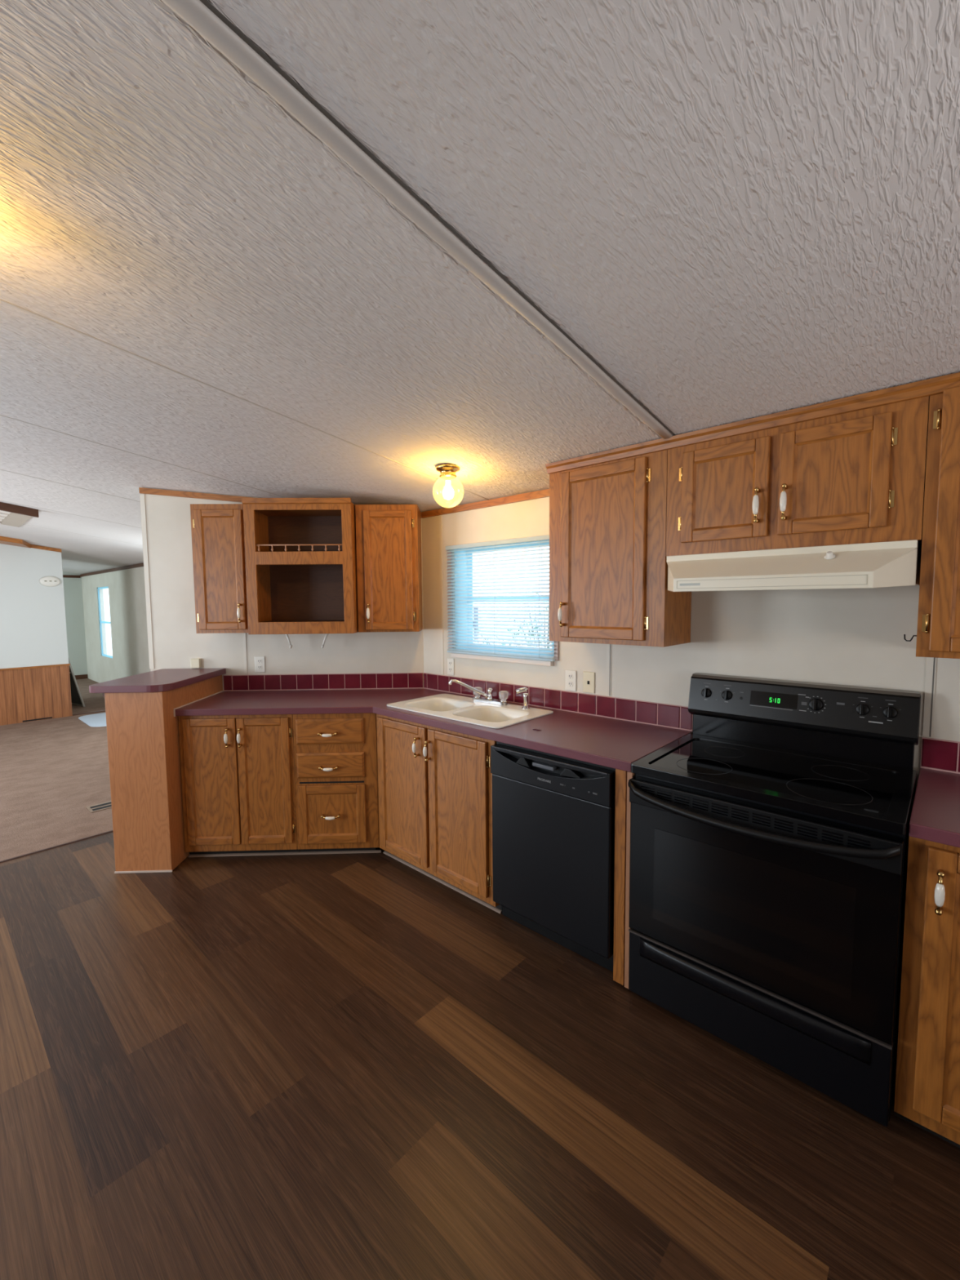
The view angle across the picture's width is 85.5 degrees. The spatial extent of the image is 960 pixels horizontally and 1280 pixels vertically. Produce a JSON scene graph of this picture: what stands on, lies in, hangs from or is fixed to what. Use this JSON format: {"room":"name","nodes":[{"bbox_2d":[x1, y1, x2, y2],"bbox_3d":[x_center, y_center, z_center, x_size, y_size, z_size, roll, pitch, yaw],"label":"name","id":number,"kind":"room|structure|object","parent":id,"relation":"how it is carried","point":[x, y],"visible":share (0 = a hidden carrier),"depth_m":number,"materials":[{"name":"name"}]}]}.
{"room":"kitchen","nodes":[
{"label":"kitchen","id":0,"kind":"room"},
{"bbox_2d":[0,543,72,725],"bbox_3d":[-6.977,-0.137,5.565,0.112,2.603,4.015,3,6,42],"label":"wall","id":1,"kind":"structure","parent":0,"point":[33,633],"depth_m":6.76,"materials":[{"name":"white paint"}]},
{"bbox_2d":[0,663,70,671],"bbox_3d":[-6.927,0.454,5.574,0.026,0.022,4.025,3,6,42],"label":"trim","id":2,"kind":"structure","parent":1,"relation":"attached to","point":[63,664],"depth_m":6.77,"materials":[{"name":"brown wood"}]},
{"bbox_2d":[22,716,52,721],"bbox_3d":[-5.819,1.045,6.832,0.004,0.018,0.300,3,6,42],"label":"air vent","id":3,"kind":"object","parent":1,"relation":"in","point":[50,717],"visible":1,"depth_m":6.83,"materials":[{"name":"black metal"}]},
{"bbox_2d":[30,544,62,552],"bbox_3d":[-6.472,-1.281,5.959,0.030,0.382,2.615,3,6,42],"label":"trim","id":4,"kind":"structure","parent":1,"relation":"attached to","point":[33,546],"depth_m":6.81,"materials":[{"name":"brown wood"}]},
{"bbox_2d":[39,576,61,586],"bbox_3d":[-5.677,-0.774,6.863,0.035,0.140,0.224,3,6,42],"label":"smoke detector","id":5,"kind":"object","parent":1,"relation":"attached to","point":[50,581],"visible":1,"depth_m":6.85,"materials":[{"name":"white plastic"}]},
{"bbox_2d":[72,710,105,715],"bbox_3d":[-5.279,1.002,7.498,0.070,0.008,0.983,3,6,42],"label":"trim","id":6,"kind":"structure","parent":1,"relation":"attached to","point":[100,710],"depth_m":7.26,"materials":[{"name":"brown wood"}]},
{"bbox_2d":[0,678,112,861],"bbox_3d":[-6.427,1.167,5.838,9.015,0.054,5.000,3,6,42],"label":"floor","id":7,"kind":"structure","parent":0,"point":[51,770],"depth_m":4.48,"materials":[{"name":"carpet"}]},
{"bbox_2d":[68,658,84,706],"bbox_3d":[-6.133,0.447,7.689,0.478,1.096,0.248,2,5,31],"label":"screen","id":8,"kind":"object","parent":7,"relation":"on","point":[76,696],"visible":0.37,"depth_m":7.70,"materials":[{"name":"grey metal"}]},
{"bbox_2d":[78,712,106,726],"bbox_3d":[-4.869,1.038,6.969,0.950,0.008,0.720,3,6,42],"label":"floor mat","id":9,"kind":"object","parent":7,"relation":"on","point":[97,719],"visible":0.45,"depth_m":6.83,"materials":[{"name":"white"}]},
{"bbox_2d":[86,800,111,813],"bbox_3d":[-2.816,1.249,3.934,0.160,0.005,0.240,3,6,42],"label":"floor vent","id":10,"kind":"object","parent":7,"relation":"in","point":[96,807],"visible":0.64,"depth_m":3.89,"materials":[{"name":"brown"}]},
{"bbox_2d":[62,572,88,677],"bbox_3d":[-9.810,-0.428,8.793,0.100,2.750,5.000,3,6,42],"label":"wall","id":11,"kind":"structure","parent":0,"point":[73,588],"depth_m":10.51,"materials":[{"name":"white paint"}]},
{"bbox_2d":[62,574,79,577],"bbox_3d":[-8.972,-1.206,9.578,0.015,0.050,2.580,3,6,42],"label":"trim","id":12,"kind":"structure","parent":11,"relation":"attached to","point":[64,575],"depth_m":10.41,"materials":[{"name":"brown wood"}]},
{"bbox_2d":[74,674,88,679],"bbox_3d":[-8.952,0.828,9.737,0.011,0.090,2.595,3,6,42],"label":"baseboard","id":13,"kind":"structure","parent":11,"relation":"attached to","point":[82,676],"depth_m":10.61,"materials":[{"name":"brown wood"}]},
{"bbox_2d":[142,487,423,691],"bbox_3d":[-1.336,0.108,3.658,1.880,2.305,0.100,-1,4,-2],"label":"wall","id":14,"kind":"structure","parent":0,"point":[175,640],"depth_m":3.59,"materials":[{"name":"paint"}]},
{"bbox_2d":[139,493,154,668],"bbox_3d":[-2.269,-0.396,3.590,0.030,1.184,0.108,-1,4,-2],"label":"trim","id":15,"kind":"structure","parent":14,"relation":"attached to","point":[141,495],"depth_m":3.54,"materials":[{"name":"beige"}]},
{"bbox_2d":[190,658,201,668],"bbox_3d":[-1.955,0.160,3.575,0.060,0.064,0.029,-1,4,-2],"label":"wall box","id":16,"kind":"object","parent":14,"relation":"attached to","point":[195,663],"visible":1,"depth_m":3.56,"materials":[{"name":"beige plastic"}]},
{"bbox_2d":[190,503,248,633],"bbox_3d":[-1.644,-0.454,3.379,0.323,0.807,0.349,-1,4,-2],"label":"upper cabinet","id":17,"kind":"object","parent":14,"relation":"attached to","point":[217,530],"visible":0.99,"depth_m":3.26,"materials":[{"name":"brown wood"}]},
{"bbox_2d":[242,632,247,673],"bbox_3d":[-1.626,0.086,3.594,0.020,0.295,0.004,-1,4,-2],"label":"trim","id":18,"kind":"structure","parent":14,"relation":"attached to","point":[243,633],"depth_m":3.59,"materials":[{"name":"beige"}]},
{"bbox_2d":[254,656,265,672],"bbox_3d":[-1.527,0.169,3.601,0.070,0.112,0.008,-1,4,-2],"label":"wall outlet","id":19,"kind":"object","parent":14,"relation":"attached to","point":[260,664],"visible":1,"depth_m":3.60,"materials":[{"name":"white plastic"}]},
{"bbox_2d":[138,487,421,518],"bbox_3d":[-1.343,-0.928,3.522,1.880,0.207,0.015,-1,4,-2],"label":"trim","id":20,"kind":"structure","parent":14,"relation":"attached to","point":[142,491],"depth_m":3.49,"materials":[{"name":"brown wood"}]},
{"bbox_2d":[241,497,358,634],"bbox_3d":[-1.119,-0.465,3.377,0.655,0.830,0.384,-1,4,-2],"label":"upper cabinet","id":21,"kind":"object","parent":14,"relation":"attached to","point":[300,553],"visible":0.98,"depth_m":3.40,"materials":[{"name":"brown wood"}]},
{"bbox_2d":[285,634,292,648],"bbox_3d":[-1.276,0.003,3.441,0.057,0.109,0.060,-1,4,-2],"label":"towel holder arm","id":22,"kind":"object","parent":21,"relation":"attached to","point":[286,635],"visible":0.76,"depth_m":3.44,"materials":[{"name":"white plastic"}]},
{"bbox_2d":[321,633,328,648],"bbox_3d":[-1.020,0.000,3.450,0.064,0.109,0.060,-1,4,-2],"label":"towel holder arm","id":23,"kind":"object","parent":21,"relation":"attached to","point":[326,634],"visible":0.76,"depth_m":3.44,"materials":[{"name":"white plastic"}]},
{"bbox_2d":[222,672,423,691],"bbox_3d":[-1.089,0.292,3.623,1.380,0.111,0.008,-1,4,-2],"label":"tile backsplash","id":24,"kind":"structure","parent":14,"relation":"attached to","point":[390,680],"depth_m":3.62,"materials":[{"name":"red tile"}]},
{"bbox_2d":[355,504,422,632],"bbox_3d":[-0.591,-0.461,3.413,0.388,0.804,0.349,-1,4,-2],"label":"upper cabinet","id":25,"kind":"object","parent":14,"relation":"attached to","point":[388,536],"visible":1,"depth_m":3.29,"materials":[{"name":"brown wood"}]},
{"bbox_2d":[0,0,959,573],"bbox_3d":[-4.159,-1.136,3.580,15.400,0.601,5.200,3,6,42],"label":"ceiling","id":26,"kind":"structure","parent":0,"point":[738,210],"depth_m":1.15,"materials":[{"name":"white paint"}]},
{"bbox_2d":[0,536,31,548],"bbox_3d":[-6.082,-1.244,6.071,0.360,0.223,1.300,3,6,42],"label":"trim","id":27,"kind":"structure","parent":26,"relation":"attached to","point":[5,540],"depth_m":6.33,"materials":[{"name":"brown wood"}]},
{"bbox_2d":[0,502,39,527],"bbox_3d":[-4.630,-1.158,4.564,1.420,0.194,1.020,3,6,42],"label":"ceiling light","id":28,"kind":"object","parent":26,"relation":"in","point":[13,515],"visible":1,"depth_m":4.66,"materials":[{"name":"brown wood"}]},
{"bbox_2d":[0,469,140,502],"bbox_3d":[-2.971,-1.083,3.447,0.016,0.474,3.596,3,6,42],"label":"trim","id":29,"kind":"structure","parent":26,"relation":"attached to","point":[0,469],"depth_m":3.58,"materials":[{"name":"grey"}]},
{"bbox_2d":[0,499,140,528],"bbox_3d":[-3.874,-1.137,4.266,0.016,0.474,3.596,3,6,42],"label":"trim","id":30,"kind":"structure","parent":26,"relation":"attached to","point":[0,500],"depth_m":4.54,"materials":[{"name":"grey"}]},
{"bbox_2d":[23,524,141,545],"bbox_3d":[-4.784,-1.191,5.092,0.016,0.474,3.596,3,6,42],"label":"trim","id":31,"kind":"structure","parent":26,"relation":"attached to","point":[24,524],"depth_m":5.61,"materials":[{"name":"grey"}]},
{"bbox_2d":[0,414,287,497],"bbox_3d":[-2.054,-1.029,2.615,0.016,0.474,3.596,3,6,42],"label":"trim","id":32,"kind":"structure","parent":26,"relation":"attached to","point":[0,415],"depth_m":2.80,"materials":[{"name":"grey"}]},
{"bbox_2d":[0,298,488,499],"bbox_3d":[-1.161,-0.976,1.804,0.016,0.474,3.596,3,6,42],"label":"trim","id":33,"kind":"structure","parent":26,"relation":"attached to","point":[2,300],"depth_m":1.94,"materials":[{"name":"grey"}]},
{"bbox_2d":[161,0,675,439],"bbox_3d":[-0.346,-0.927,0.865,0.048,0.445,3.300,3,6,42],"label":"trim","id":34,"kind":"structure","parent":26,"relation":"attached to","point":[195,13],"depth_m":1.01,"materials":[{"name":"grey"}]},
{"bbox_2d":[432,463,463,507],"bbox_3d":[-0.162,-0.780,2.651,0.160,0.206,0.160,3,6,42],"label":"globe light","id":35,"kind":"object","parent":26,"relation":"attached to","point":[447,471],"visible":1,"depth_m":2.62,"materials":[{"name":"glass"}]},
{"bbox_2d":[0,831,959,1279],"bbox_3d":[-0.842,1.482,0.692,6.185,0.001,5.114,3,6,42],"label":"floor","id":36,"kind":"structure","parent":0,"point":[351,1066],"depth_m":1.56,"materials":[{"name":"wood"}]},
{"bbox_2d":[0,830,113,862],"bbox_3d":[-3.425,1.369,2.445,0.024,0.006,3.990,3,6,42],"label":"trim","id":37,"kind":"structure","parent":36,"relation":"on","point":[111,831],"depth_m":3.26,"materials":[{"name":"brown"}]},
{"bbox_2d":[102,675,222,873],"bbox_3d":[-1.939,0.779,3.269,0.346,1.032,0.727,-1,4,-2],"label":"base cabinet","id":38,"kind":"object","parent":36,"relation":"on","point":[143,736],"visible":0.56,"depth_m":2.92,"materials":[{"name":"brown wood"}]},
{"bbox_2d":[88,667,226,693],"bbox_3d":[-1.964,0.243,3.223,0.434,0.039,0.738,-1,4,-2],"label":"countertop","id":39,"kind":"structure","parent":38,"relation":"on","point":[163,679],"depth_m":3.05,"materials":[{"name":"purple laminate"}]},
{"bbox_2d":[177,714,300,854],"bbox_3d":[-1.435,0.850,3.330,0.658,0.870,0.652,-1,4,-2],"label":"base cabinet","id":40,"kind":"object","parent":36,"relation":"on","point":[238,784],"visible":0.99,"depth_m":3.06,"materials":[{"name":"brown wood"}]},
{"bbox_2d":[174,688,692,772],"bbox_3d":[-0.393,0.407,3.018,3.014,0.038,1.165,1,5,24],"label":"countertop","id":41,"kind":"structure","parent":40,"relation":"on","point":[616,744],"depth_m":2.63,"materials":[{"name":"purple laminate"}]},
{"bbox_2d":[173,690,223,716],"bbox_3d":[-1.769,0.395,3.299,0.006,0.046,0.626,-1,4,-2],"label":"bead","id":42,"kind":"object","parent":41,"relation":"attached to","point":[221,691],"visible":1,"depth_m":3.20,"materials":[{"name":"beige"}]},
{"bbox_2d":[386,693,553,728],"bbox_3d":[-0.074,0.465,2.942,0.871,0.164,0.484,3,6,42],"label":"sink","id":43,"kind":"object","parent":41,"relation":"in","point":[453,707],"visible":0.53,"depth_m":2.95,"materials":[{"name":"white ceramic"}]},
{"bbox_2d":[515,687,529,709],"bbox_3d":[0.238,0.323,2.891,0.079,0.122,0.047,0,4,9],"label":"sprayer","id":44,"kind":"object","parent":43,"relation":"on","point":[525,706],"visible":1,"depth_m":2.88,"materials":[{"name":"silver metal"}]},
{"bbox_2d":[448,679,508,705],"bbox_3d":[0.002,0.301,3.099,0.372,0.137,0.126,1,5,22],"label":"faucet","id":45,"kind":"object","parent":41,"relation":"on","point":[477,691],"visible":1,"depth_m":3.07,"materials":[{"name":"silver metal"}]},
{"bbox_2d":[188,849,381,857],"bbox_3d":[-1.178,1.294,3.146,1.150,0.011,0.014,-1,4,-2],"label":"trim","id":46,"kind":"structure","parent":36,"relation":"on","point":[367,851],"depth_m":3.14,"materials":[{"name":"brown wood"}]},
{"bbox_2d":[293,712,379,851],"bbox_3d":[-0.755,0.844,3.333,0.696,0.870,0.614,-1,4,-2],"label":"base cabinet","id":47,"kind":"object","parent":36,"relation":"on","point":[335,754],"visible":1,"depth_m":3.08,"materials":[{"name":"brown wood"}]},
{"bbox_2d":[376,713,502,910],"bbox_3d":[-0.182,0.862,3.036,1.130,0.870,0.614,3,6,42],"label":"base cabinet","id":48,"kind":"object","parent":36,"relation":"on","point":[435,784],"visible":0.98,"depth_m":2.72,"materials":[{"name":"brown wood"}]},
{"bbox_2d":[383,850,502,913],"bbox_3d":[-0.240,1.308,2.846,0.927,0.011,0.014,3,6,42],"label":"trim","id":49,"kind":"structure","parent":36,"relation":"on","point":[482,902],"depth_m":2.79,"materials":[{"name":"brown"}]},
{"bbox_2d":[490,741,615,972],"bbox_3d":[0.483,0.904,2.457,0.620,0.868,0.618,3,6,42],"label":"dishwasher","id":50,"kind":"object","parent":36,"relation":"on","point":[553,815],"visible":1,"depth_m":2.20,"materials":[{"name":"black plastic"}]},
{"bbox_2d":[613,768,635,988],"bbox_3d":[0.750,0.910,2.230,0.070,0.861,0.594,3,6,42],"label":"filler panel","id":51,"kind":"object","parent":36,"relation":"on","point":[622,815],"visible":0.29,"depth_m":2.02,"materials":[{"name":"brown wood"}]},
{"bbox_2d":[627,672,920,1127],"bbox_3d":[1.042,0.780,1.892,0.794,1.189,0.705,3,6,42],"label":"electric range","id":52,"kind":"object","parent":36,"relation":"on","point":[769,839],"visible":1,"depth_m":1.70,"materials":[{"name":"black metal"}]},
{"bbox_2d":[631,733,917,835],"bbox_3d":[1.048,0.475,1.879,0.794,0.031,0.590,3,6,42],"label":"cooktop","id":53,"kind":"object","parent":52,"relation":"in","point":[871,793],"depth_m":1.80,"materials":[{"name":"black glass"}]},
{"bbox_2d":[893,835,959,1147],"bbox_3d":[1.654,0.969,1.396,0.782,0.870,0.652,3,6,42],"label":"base cabinet","id":54,"kind":"object","parent":36,"relation":"on","point":[927,1092],"visible":1,"depth_m":1.41,"materials":[{"name":"brown wood"}]},
{"bbox_2d":[908,768,959,848],"bbox_3d":[1.661,0.512,1.374,0.782,0.038,0.620,3,6,42],"label":"countertop","id":55,"kind":"structure","parent":54,"relation":"on","point":[935,817],"depth_m":1.50,"materials":[{"name":"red laminate"}]},
{"bbox_2d":[81,497,959,788],"bbox_3d":[-2.432,0.061,5.561,15.200,2.135,0.100,3,6,42],"label":"wall","id":56,"kind":"structure","parent":0,"point":[847,637],"depth_m":2.34,"materials":[{"name":"paint"}]},
{"bbox_2d":[97,586,112,657],"bbox_3d":[-6.872,-0.328,9.543,0.850,1.294,0.024,3,6,42],"label":"window","id":57,"kind":"structure","parent":56,"relation":"in","point":[107,587],"depth_m":9.78,"materials":[{"name":"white plastic"}]},
{"bbox_2d":[80,563,143,577],"bbox_3d":[-6.524,-1.213,9.109,4.270,0.049,0.015,3,6,42],"label":"trim","id":58,"kind":"structure","parent":56,"relation":"attached to","point":[139,565],"depth_m":8.81,"materials":[{"name":"brown wood"}]},
{"bbox_2d":[438,515,444,674],"bbox_3d":[-0.259,-0.298,3.479,0.026,1.065,0.003,3,6,42],"label":"trim","id":59,"kind":"structure","parent":56,"relation":"attached to","point":[439,516],"depth_m":3.48,"materials":[{"name":"beige"}]},
{"bbox_2d":[447,657,454,675],"bbox_3d":[-0.195,0.177,3.455,0.062,0.112,0.008,3,6,42],"label":"wall outlet","id":60,"kind":"object","parent":56,"relation":"attached to","point":[450,660],"visible":1,"depth_m":3.45,"materials":[{"name":"white plastic"}]},
{"bbox_2d":[421,488,549,518],"bbox_3d":[0.069,-0.825,3.127,1.250,0.039,0.015,3,6,42],"label":"trim","id":61,"kind":"structure","parent":56,"relation":"attached to","point":[543,493],"depth_m":3.13,"materials":[{"name":"brown wood"}]},
{"bbox_2d":[450,653,553,666],"bbox_3d":[0.109,0.115,3.159,0.790,0.027,0.027,3,6,42],"label":"trim","id":62,"kind":"structure","parent":56,"relation":"attached to","point":[536,662],"depth_m":3.11,"materials":[{"name":"beige wood"}]},
{"bbox_2d":[447,534,559,660],"bbox_3d":[0.111,-0.251,3.139,0.863,0.695,0.011,3,6,42],"label":"trim","id":63,"kind":"structure","parent":56,"relation":"attached to","point":[555,643],"depth_m":3.40,"materials":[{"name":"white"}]},
{"bbox_2d":[454,539,553,656],"bbox_3d":[0.148,-0.251,3.171,0.800,0.664,0.055,3,6,42],"label":"window","id":64,"kind":"structure","parent":56,"relation":"in","point":[545,543],"depth_m":3.34,"materials":[{"name":"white plastic"}]},
{"bbox_2d":[445,534,555,661],"bbox_3d":[0.097,-0.246,3.124,0.837,0.692,0.028,3,6,42],"label":"mini blind","id":65,"kind":"object","parent":64,"relation":"attached to","point":[546,537],"visible":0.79,"depth_m":3.09,"materials":[{"name":"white plastic"}]},
{"bbox_2d":[423,672,693,731],"bbox_3d":[0.293,0.326,3.021,1.859,0.111,0.008,3,6,42],"label":"tile backsplash","id":66,"kind":"structure","parent":56,"relation":"attached to","point":[677,717],"depth_m":2.79,"materials":[{"name":"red tile"}]},
{"bbox_2d":[564,669,576,691],"bbox_3d":[0.494,0.220,2.830,0.070,0.112,0.008,3,6,42],"label":"wall outlet","id":67,"kind":"object","parent":56,"relation":"attached to","point":[570,675],"visible":1,"depth_m":2.83,"materials":[{"name":"white plastic"}]},
{"bbox_2d":[568,674,573,679],"bbox_3d":[0.491,0.199,2.826,0.030,0.028,0.002,3,6,42],"label":"socket","id":68,"kind":"object","parent":67,"relation":"attached to","point":[570,676],"depth_m":2.82,"materials":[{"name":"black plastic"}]},
{"bbox_2d":[568,681,573,686],"bbox_3d":[0.492,0.241,2.830,0.030,0.028,0.002,3,6,42],"label":"socket","id":69,"kind":"object","parent":67,"relation":"attached to","point":[570,683],"depth_m":2.83,"materials":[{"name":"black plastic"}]},
{"bbox_2d":[582,671,595,693],"bbox_3d":[0.577,0.225,2.755,0.070,0.112,0.008,3,6,42],"label":"phone jack plate","id":70,"kind":"object","parent":56,"relation":"attached to","point":[588,677],"visible":1,"depth_m":2.75,"materials":[{"name":"beige plastic"}]},
{"bbox_2d":[605,644,611,695],"bbox_3d":[0.663,0.140,2.674,0.026,0.295,0.003,3,6,42],"label":"trim","id":71,"kind":"structure","parent":56,"relation":"attached to","point":[608,680],"depth_m":2.67,"materials":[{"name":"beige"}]},
{"bbox_2d":[549,449,691,647],"bbox_3d":[0.628,-0.407,2.415,0.576,0.835,0.362,3,6,42],"label":"upper cabinet","id":72,"kind":"object","parent":56,"relation":"attached to","point":[608,566],"visible":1,"depth_m":2.29,"materials":[{"name":"brown wood"}]},
{"bbox_2d":[666,539,921,591],"bbox_3d":[1.120,-0.258,1.936,0.784,0.147,0.423,3,6,42],"label":"range hood","id":73,"kind":"object","parent":56,"relation":"attached to","point":[890,563],"visible":0.97,"depth_m":1.75,"materials":[{"name":"beige metal"}]},
{"bbox_2d":[666,395,929,556],"bbox_3d":[1.138,-0.563,1.937,0.802,0.460,0.362,3,6,42],"label":"upper cabinet","id":74,"kind":"object","parent":56,"relation":"attached to","point":[858,477],"visible":0.99,"depth_m":1.78,"materials":[{"name":"brown wood"}]},
{"bbox_2d":[545,372,959,474],"bbox_3d":[1.131,-0.769,1.754,2.188,0.043,0.028,3,6,42],"label":"crown molding","id":75,"kind":"structure","parent":74,"relation":"attached to","point":[933,386],"depth_m":1.83,"materials":[{"name":"brown wood"}]},
{"bbox_2d":[922,657,936,737],"bbox_3d":[1.588,0.188,1.834,0.026,0.310,0.003,3,6,42],"label":"trim","id":76,"kind":"structure","parent":56,"relation":"attached to","point":[930,660],"depth_m":1.83,"materials":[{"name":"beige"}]},
{"bbox_2d":[915,386,959,658],"bbox_3d":[1.749,-0.353,1.428,0.800,0.830,0.317,3,6,42],"label":"upper cabinet","id":77,"kind":"object","parent":56,"relation":"attached to","point":[938,631],"visible":1,"depth_m":1.56,"materials":[{"name":"brown wood"}]},
{"bbox_2d":[903,634,916,641],"bbox_3d":[1.481,-0.008,1.782,0.042,0.026,0.012,3,6,42],"label":"wire hook","id":78,"kind":"object","parent":77,"relation":"attached to","point":[912,637],"visible":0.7,"depth_m":1.79,"materials":[{"name":"black metal"}]},
{"bbox_2d":[920,737,959,773],"bbox_3d":[1.858,0.419,1.601,0.760,0.111,0.008,3,6,42],"label":"tile backsplash","id":79,"kind":"structure","parent":56,"relation":"attached to","point":[943,755],"depth_m":1.82,"materials":[{"name":"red tile"}]},
{"label":"outside","id":80,"kind":"structure","parent":0,"visible":0},
{"bbox_2d":[106,622,551,656],"bbox_3d":[13.209,0.749,18.674,60.000,0.050,39.600,3,6,42],"label":"ground","id":81,"kind":"structure","parent":80,"point":[109,651],"depth_m":35.19,"materials":[{"name":"white"}]},
{"bbox_2d":[472,608,478,643],"bbox_3d":[-0.267,0.008,15.989,0.500,2.050,0.200,3,6,42],"label":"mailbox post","id":82,"kind":"object","parent":81,"relation":"on","point":[473,608],"visible":0.02,"depth_m":15.78,"materials":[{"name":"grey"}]},
{"bbox_2d":[475,590,551,648],"bbox_3d":[1.412,0.296,9.638,3.778,2.447,4.194,1,5,20],"label":"shrub","id":83,"kind":"object","parent":81,"relation":"on","point":[532,590],"visible":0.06,"depth_m":9.18,"materials":[{"name":"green plant"}]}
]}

